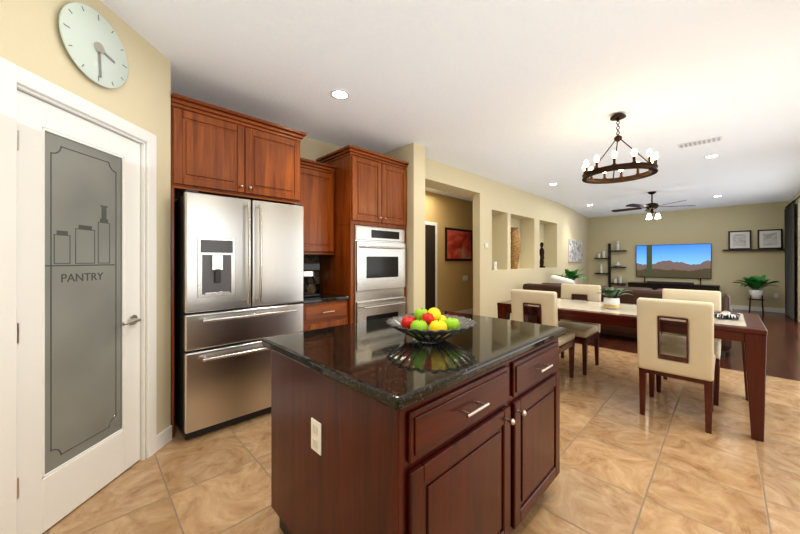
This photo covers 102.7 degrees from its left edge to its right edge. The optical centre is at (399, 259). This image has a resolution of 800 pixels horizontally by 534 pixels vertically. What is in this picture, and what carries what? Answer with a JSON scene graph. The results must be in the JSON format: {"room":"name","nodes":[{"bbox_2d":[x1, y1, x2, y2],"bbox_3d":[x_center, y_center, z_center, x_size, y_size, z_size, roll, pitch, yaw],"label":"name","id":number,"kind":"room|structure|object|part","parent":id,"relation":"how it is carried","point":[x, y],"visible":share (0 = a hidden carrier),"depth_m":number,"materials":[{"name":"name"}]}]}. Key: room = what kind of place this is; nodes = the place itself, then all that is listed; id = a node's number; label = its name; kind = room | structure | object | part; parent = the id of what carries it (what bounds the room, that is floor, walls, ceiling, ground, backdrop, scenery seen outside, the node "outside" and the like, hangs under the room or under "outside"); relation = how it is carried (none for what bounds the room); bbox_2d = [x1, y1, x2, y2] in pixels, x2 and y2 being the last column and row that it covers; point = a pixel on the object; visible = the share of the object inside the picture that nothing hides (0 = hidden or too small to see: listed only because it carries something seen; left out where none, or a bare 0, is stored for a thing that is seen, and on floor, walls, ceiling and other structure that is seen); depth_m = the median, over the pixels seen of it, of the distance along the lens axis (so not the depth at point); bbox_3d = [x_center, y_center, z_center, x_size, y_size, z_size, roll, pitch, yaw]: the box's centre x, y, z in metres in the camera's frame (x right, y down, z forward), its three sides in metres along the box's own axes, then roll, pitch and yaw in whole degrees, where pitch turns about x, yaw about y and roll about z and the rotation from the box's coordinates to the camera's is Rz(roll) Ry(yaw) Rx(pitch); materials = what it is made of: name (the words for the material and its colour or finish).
{"room":"dining room and kitchen","nodes":[
{"label":"dining room and kitchen","id":0,"kind":"room"},
{"bbox_2d":[0,0,170,434],"bbox_3d":[-2.305,-0.070,1.422,1.200,2.800,2.100,0,0,0],"label":"wall","id":1,"kind":"structure","parent":0,"point":[31,39],"depth_m":2.03,"materials":[{"name":"beige paint"}]},
{"bbox_2d":[0,57,156,533],"bbox_3d":[-1.752,0.235,1.775,0.138,2.190,0.875,0,0,0],"label":"door frame","id":2,"kind":"structure","parent":1,"relation":"attached to","point":[12,75],"depth_m":1.41,"materials":[{"name":"white wood"}]},
{"bbox_2d":[17,90,140,533],"bbox_3d":[-1.737,0.277,1.768,0.514,2.091,0.532,0,0,-45],"label":"pantry door","id":3,"kind":"structure","parent":1,"relation":"in","point":[78,311],"depth_m":1.70,"materials":[{"name":"white wood"}]},
{"bbox_3d":[-1.736,0.094,1.757,0.001,0.042,0.229,0,0,0],"label":"lettering panel","id":4,"kind":"part","parent":3,"relation":"part of","materials":[{"name":"grey glass"}]},
{"bbox_2d":[59,2,128,87],"bbox_3d":[-1.676,-1.175,1.774,0.284,0.396,0.284,0,0,-45],"label":"wall clock","id":5,"kind":"object","parent":1,"relation":"attached to","point":[93,44],"visible":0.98,"depth_m":1.75,"materials":[{"name":"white glass"}]},
{"bbox_2d":[174,137,341,283],"bbox_3d":[-1.524,-0.070,3.518,3.540,2.800,0.120,0,0,-44],"label":"wall","id":6,"kind":"structure","parent":0,"point":[311,149],"depth_m":3.90,"materials":[{"name":"beige paint"}]},
{"bbox_2d":[304,255,318,283],"bbox_3d":[-1.194,0.115,3.743,0.554,0.346,0.015,0,0,-45],"label":"mosaic","id":7,"kind":"object","parent":6,"relation":"attached to","point":[311,258],"visible":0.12,"depth_m":3.89,"materials":[{"name":"tile"}]},
{"bbox_2d":[300,158,335,254],"bbox_3d":[-1.058,-0.568,3.605,0.554,1.015,0.403,0,0,-45],"label":"upper cabinet","id":8,"kind":"object","parent":6,"relation":"attached to","point":[316,190],"visible":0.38,"depth_m":3.52,"materials":[{"name":"brown wood"}]},
{"bbox_2d":[382,143,424,313],"bbox_3d":[-0.024,-0.070,4.360,0.220,2.800,0.780,0,0,-44],"label":"wall","id":9,"kind":"structure","parent":0,"point":[412,155],"depth_m":4.07,"materials":[{"name":"beige paint"}]},
{"bbox_2d":[42,313,799,533],"bbox_3d":[3.806,1.360,4.290,13.974,0.060,8.550,0,0,-45],"label":"floor","id":10,"kind":"structure","parent":0,"point":[666,463],"depth_m":2.00,"materials":[{"name":"beige tile"}]},
{"bbox_2d":[171,92,306,437],"bbox_3d":[-1.518,0.048,2.963,1.080,2.565,0.673,0,0,-45],"label":"surround","id":11,"kind":"object","parent":10,"relation":"on","point":[218,150],"visible":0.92,"depth_m":2.64,"materials":[{"name":"brown wood"}]},
{"bbox_2d":[174,189,303,439],"bbox_3d":[-1.452,0.408,2.864,0.925,1.843,0.854,0,0,-45],"label":"refrigerator","id":12,"kind":"object","parent":10,"relation":"on","point":[238,280],"visible":0.9,"depth_m":2.52,"materials":[{"name":"grey metal"}]},
{"bbox_2d":[300,284,348,331],"bbox_3d":[-0.963,0.810,3.508,0.554,1.040,0.675,0,0,-45],"label":"base cabinet","id":13,"kind":"object","parent":10,"relation":"on","point":[325,310],"depth_m":3.30,"materials":[{"name":"brown wood"}]},
{"bbox_2d":[304,263,320,296],"bbox_3d":[-1.008,0.209,3.465,0.200,0.360,0.278,0,0,-45],"label":"coffee maker","id":14,"kind":"object","parent":13,"relation":"on","point":[309,283],"visible":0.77,"depth_m":3.38,"materials":[{"name":"black plastic"}]},
{"bbox_2d":[316,145,408,323],"bbox_3d":[-0.437,0.048,3.964,0.913,2.565,0.760,0,0,-45],"label":"oven tower","id":15,"kind":"object","parent":10,"relation":"on","point":[363,267],"visible":0.67,"depth_m":3.67,"materials":[{"name":"brown wood"}]},
{"bbox_2d":[271,334,564,533],"bbox_3d":[0.154,0.880,1.698,1.299,0.900,0.969,0,0,-45],"label":"kitchen island","id":16,"kind":"object","parent":10,"relation":"on","point":[379,426],"depth_m":1.23,"materials":[{"name":"brown wood"}]},
{"bbox_2d":[262,310,565,413],"bbox_3d":[0.136,0.410,1.722,1.360,0.040,0.980,0,0,-45],"label":"island countertop","id":17,"kind":"structure","parent":16,"relation":"on","point":[386,366],"depth_m":1.35,"materials":[{"name":"black stone"}]},
{"bbox_2d":[386,308,476,342],"bbox_3d":[0.149,0.315,1.573,0.446,0.148,0.446,0,0,-45],"label":"fruit bowl","id":18,"kind":"object","parent":17,"relation":"on","point":[432,325],"visible":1,"depth_m":1.53,"materials":[{"name":"clear glass"}]},
{"bbox_2d":[511,289,574,377],"bbox_3d":[1.603,0.825,3.576,0.639,1.009,0.470,0,0,-45],"label":"dining chair","id":19,"kind":"object","parent":10,"relation":"on","point":[545,301],"visible":0.56,"depth_m":3.38,"materials":[{"name":"brown wood"}]},
{"bbox_2d":[558,283,600,374],"bbox_3d":[2.193,0.825,4.044,0.639,1.009,0.470,0,0,-45],"label":"dining chair","id":20,"kind":"object","parent":10,"relation":"on","point":[586,333],"visible":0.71,"depth_m":4.04,"materials":[{"name":"brown wood"}]},
{"bbox_2d":[497,298,767,441],"bbox_3d":[2.273,0.919,3.428,1.030,0.821,2.130,0,0,-45],"label":"dining table","id":21,"kind":"object","parent":10,"relation":"on","point":[749,331],"visible":0.71,"depth_m":2.65,"materials":[{"name":"brown wood"}]},
{"bbox_2d":[598,287,631,308],"bbox_3d":[2.244,0.401,3.345,0.286,0.215,0.329,0,0,-45],"label":"centerpiece plant","id":22,"kind":"object","parent":21,"relation":"on","point":[611,299],"visible":1,"depth_m":3.31,"materials":[{"name":"green plant"}]},
{"bbox_2d":[714,311,739,319],"bbox_3d":[2.790,0.470,2.738,0.170,0.075,0.170,0,0,-45],"label":"glass dish","id":23,"kind":"object","parent":21,"relation":"on","point":[725,315],"visible":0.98,"depth_m":2.70,"materials":[{"name":"white"}]},
{"bbox_2d":[637,297,715,433],"bbox_3d":[2.395,0.825,2.770,0.639,1.009,0.470,0,0,-45],"label":"dining chair","id":24,"kind":"object","parent":10,"relation":"on","point":[694,361],"visible":1,"depth_m":2.56,"materials":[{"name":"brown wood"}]},
{"bbox_2d":[656,288,720,405],"bbox_3d":[2.950,0.825,3.273,0.639,1.009,0.470,0,0,-45],"label":"dining chair","id":25,"kind":"object","parent":10,"relation":"on","point":[679,340],"visible":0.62,"depth_m":3.29,"materials":[{"name":"brown wood"}]},
{"bbox_2d":[425,191,472,311],"bbox_3d":[2.161,-0.070,8.443,10.100,2.800,0.120,0,0,-44],"label":"wall","id":26,"kind":"structure","parent":0,"point":[447,288],"depth_m":7.25,"materials":[{"name":"paint"}]},
{"bbox_2d":[445,227,471,260],"bbox_3d":[1.412,-0.360,7.622,1.080,0.760,0.033,0,0,-45],"label":"framed picture","id":27,"kind":"object","parent":26,"relation":"attached to","point":[458,244],"visible":1,"depth_m":7.57},
{"bbox_2d":[157,305,784,450],"bbox_3d":[2.939,1.275,5.246,13.472,0.110,5.570,0,0,-45],"label":"baseboard","id":28,"kind":"structure","parent":26,"relation":"attached to","point":[164,437],"depth_m":7.76,"materials":[{"name":"white wood"}]},
{"bbox_2d":[463,243,777,297],"bbox_3d":[5.030,0.335,7.419,7.438,1.270,5.398,0,0,-45],"label":"switch plates","id":29,"kind":"object","parent":26,"relation":"attached to","point":[486,246],"visible":1,"depth_m":7.82,"materials":[{"name":"white plastic"}]},
{"bbox_2d":[100,0,799,217],"bbox_3d":[3.806,-1.500,4.290,13.974,0.060,8.550,0,0,-45],"label":"ceiling","id":30,"kind":"structure","parent":0,"point":[532,96],"depth_m":2.63,"materials":[{"name":"white paint"}]},
{"bbox_2d":[330,89,349,99],"bbox_3d":[-0.532,-1.467,2.837,0.170,0.006,0.170,0,0,-45],"label":"recessed light","id":31,"kind":"object","parent":30,"relation":"in","point":[340,94],"visible":1,"depth_m":2.84,"materials":[{"name":"white"}]},
{"bbox_2d":[582,113,657,183],"bbox_3d":[2.195,-1.155,3.222,0.630,0.629,0.630,0,0,-45],"label":"chandelier","id":32,"kind":"object","parent":30,"relation":"hanging from","point":[650,165],"visible":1,"depth_m":3.16,"materials":[{"name":"brown metal"}]},
{"bbox_2d":[611,191,695,219],"bbox_3d":[5.432,-1.180,6.962,1.459,0.580,1.440,0,0,-45],"label":"ceiling fan","id":33,"kind":"object","parent":30,"relation":"hanging from","point":[650,207],"visible":1,"depth_m":6.86,"materials":[{"name":"brown metal"}]},
{"bbox_2d":[678,136,721,147],"bbox_3d":[3.735,-1.464,3.988,0.180,0.012,0.400,0,0,-45],"label":"ceiling vent","id":34,"kind":"object","parent":30,"relation":"in","point":[704,141],"visible":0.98,"depth_m":3.97,"materials":[{"name":"white metal"}]},
{"bbox_2d":[704,154,719,157],"bbox_3d":[4.411,-1.467,4.527,0.170,0.006,0.170,0,0,-45],"label":"recessed light","id":35,"kind":"object","parent":30,"relation":"in","point":[713,156],"visible":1,"depth_m":4.53,"materials":[{"name":"white"}]},
{"bbox_2d":[425,158,587,319],"bbox_3d":[3.273,-0.070,7.839,9.360,2.800,0.560,0,0,-45],"label":"wall","id":36,"kind":"structure","parent":0,"point":[500,210],"depth_m":6.42,"materials":[{"name":"beige paint"}]},
{"bbox_2d":[492,261,497,269],"bbox_3d":[1.852,0.102,6.246,0.100,0.175,0.100,0,0,-45],"label":"candle","id":37,"kind":"object","parent":36,"relation":"on","point":[494,265],"visible":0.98,"depth_m":6.21,"materials":[{"name":"white wax"}]},
{"bbox_2d":[511,227,520,268],"bbox_3d":[2.433,-0.251,6.839,0.416,0.880,0.284,0,0,-45],"label":"urn vase","id":38,"kind":"object","parent":36,"relation":"on","point":[515,247],"visible":0.67,"depth_m":6.74,"materials":[{"name":"ceramic"}]},
{"bbox_2d":[540,242,544,267],"bbox_3d":[3.507,-0.126,7.915,0.184,0.630,0.120,0,0,-45],"label":"figurine","id":39,"kind":"object","parent":36,"relation":"on","point":[541,256],"visible":1,"depth_m":7.88,"materials":[{"name":"brown"}]},
{"bbox_2d":[568,239,581,261],"bbox_3d":[5.294,-0.270,9.641,0.032,0.660,1.700,0,0,41],"label":"painting","id":40,"kind":"object","parent":36,"relation":"attached to","point":[574,250],"visible":0.98,"depth_m":9.45,"materials":[{"name":"white"}]},
{"bbox_2d":[575,309,799,380],"bbox_3d":[6.706,1.360,6.229,7.120,0.060,7.250,0,0,-45],"label":"floor","id":41,"kind":"structure","parent":0,"point":[783,348],"depth_m":4.92,"materials":[{"name":"brown wood"}]},
{"bbox_2d":[594,241,626,286],"bbox_3d":[6.961,0.354,10.601,0.220,1.951,0.870,0,0,-45],"label":"etagere shelf","id":42,"kind":"object","parent":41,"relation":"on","point":[617,264],"visible":1,"depth_m":10.64,"materials":[{"name":"black wood"}]},
{"bbox_2d":[523,275,731,355],"bbox_3d":[3.838,0.814,5.759,1.030,1.032,2.960,0,0,-45],"label":"sofa","id":43,"kind":"object","parent":41,"relation":"on","point":[554,283],"visible":0.31,"depth_m":5.24,"materials":[{"name":"brown leather"}]},
{"bbox_2d":[628,281,719,290],"bbox_3d":[7.903,0.980,9.332,0.522,0.700,2.020,0,0,-45],"label":"tv console","id":44,"kind":"object","parent":41,"relation":"on","point":[654,285],"visible":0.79,"depth_m":9.14,"materials":[{"name":"black wood"}]},
{"bbox_2d":[733,275,779,314],"bbox_3d":[8.857,0.844,7.983,0.758,0.972,0.848,0,0,-45],"label":"potted plant","id":45,"kind":"object","parent":41,"relation":"on","point":[756,283],"visible":1,"depth_m":7.90,"materials":[{"name":"green plant"}]},
{"bbox_3d":[4.006,1.015,7.493,0.440,0.630,0.440,0,0,-45],"label":"side table","id":46,"kind":"object","parent":41,"relation":"on","visible":0},
{"bbox_2d":[553,269,587,283],"bbox_3d":[4.032,0.449,7.488,0.708,0.499,0.758,0,0,-45],"label":"plant","id":47,"kind":"object","parent":46,"relation":"on","point":[572,275],"visible":0.65,"depth_m":7.42,"materials":[{"name":"green plant"}]},
{"bbox_2d":[588,201,788,308],"bbox_3d":[7.786,-0.070,10.009,0.120,2.800,5.770,0,0,-45],"label":"wall","id":48,"kind":"structure","parent":0,"point":[712,226],"depth_m":8.98,"materials":[{"name":"beige paint"}]},
{"bbox_2d":[636,244,710,283],"bbox_3d":[8.069,0.114,9.517,0.163,1.148,1.710,0,0,-45],"label":"wall-mounted tv","id":49,"kind":"object","parent":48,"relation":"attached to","point":[680,261],"visible":0.98,"depth_m":9.47,"materials":[{"name":"black"}]},
{"bbox_2d":[723,229,784,250],"bbox_3d":[9.223,-0.513,8.365,0.130,0.536,1.110,0,0,-45],"label":"frames","id":50,"kind":"object","parent":48,"relation":"attached to","point":[770,239],"visible":0.96,"depth_m":8.29,"materials":[{"name":"black wood"}]},
{"bbox_2d":[789,191,799,321],"bbox_3d":[4.868,-0.070,3.153,13.894,2.800,0.120,0,0,-45],"label":"wall","id":51,"kind":"structure","parent":0,"point":[797,282],"depth_m":7.01,"materials":[{"name":"beige paint"}]},
{"bbox_2d":[784,202,795,319],"bbox_3d":[9.086,0.030,7.452,1.290,2.560,0.069,0,0,-44],"label":"drape","id":52,"kind":"object","parent":51,"relation":"attached to","point":[790,227],"depth_m":7.33,"materials":[{"name":"grey fabric"}]}
]}

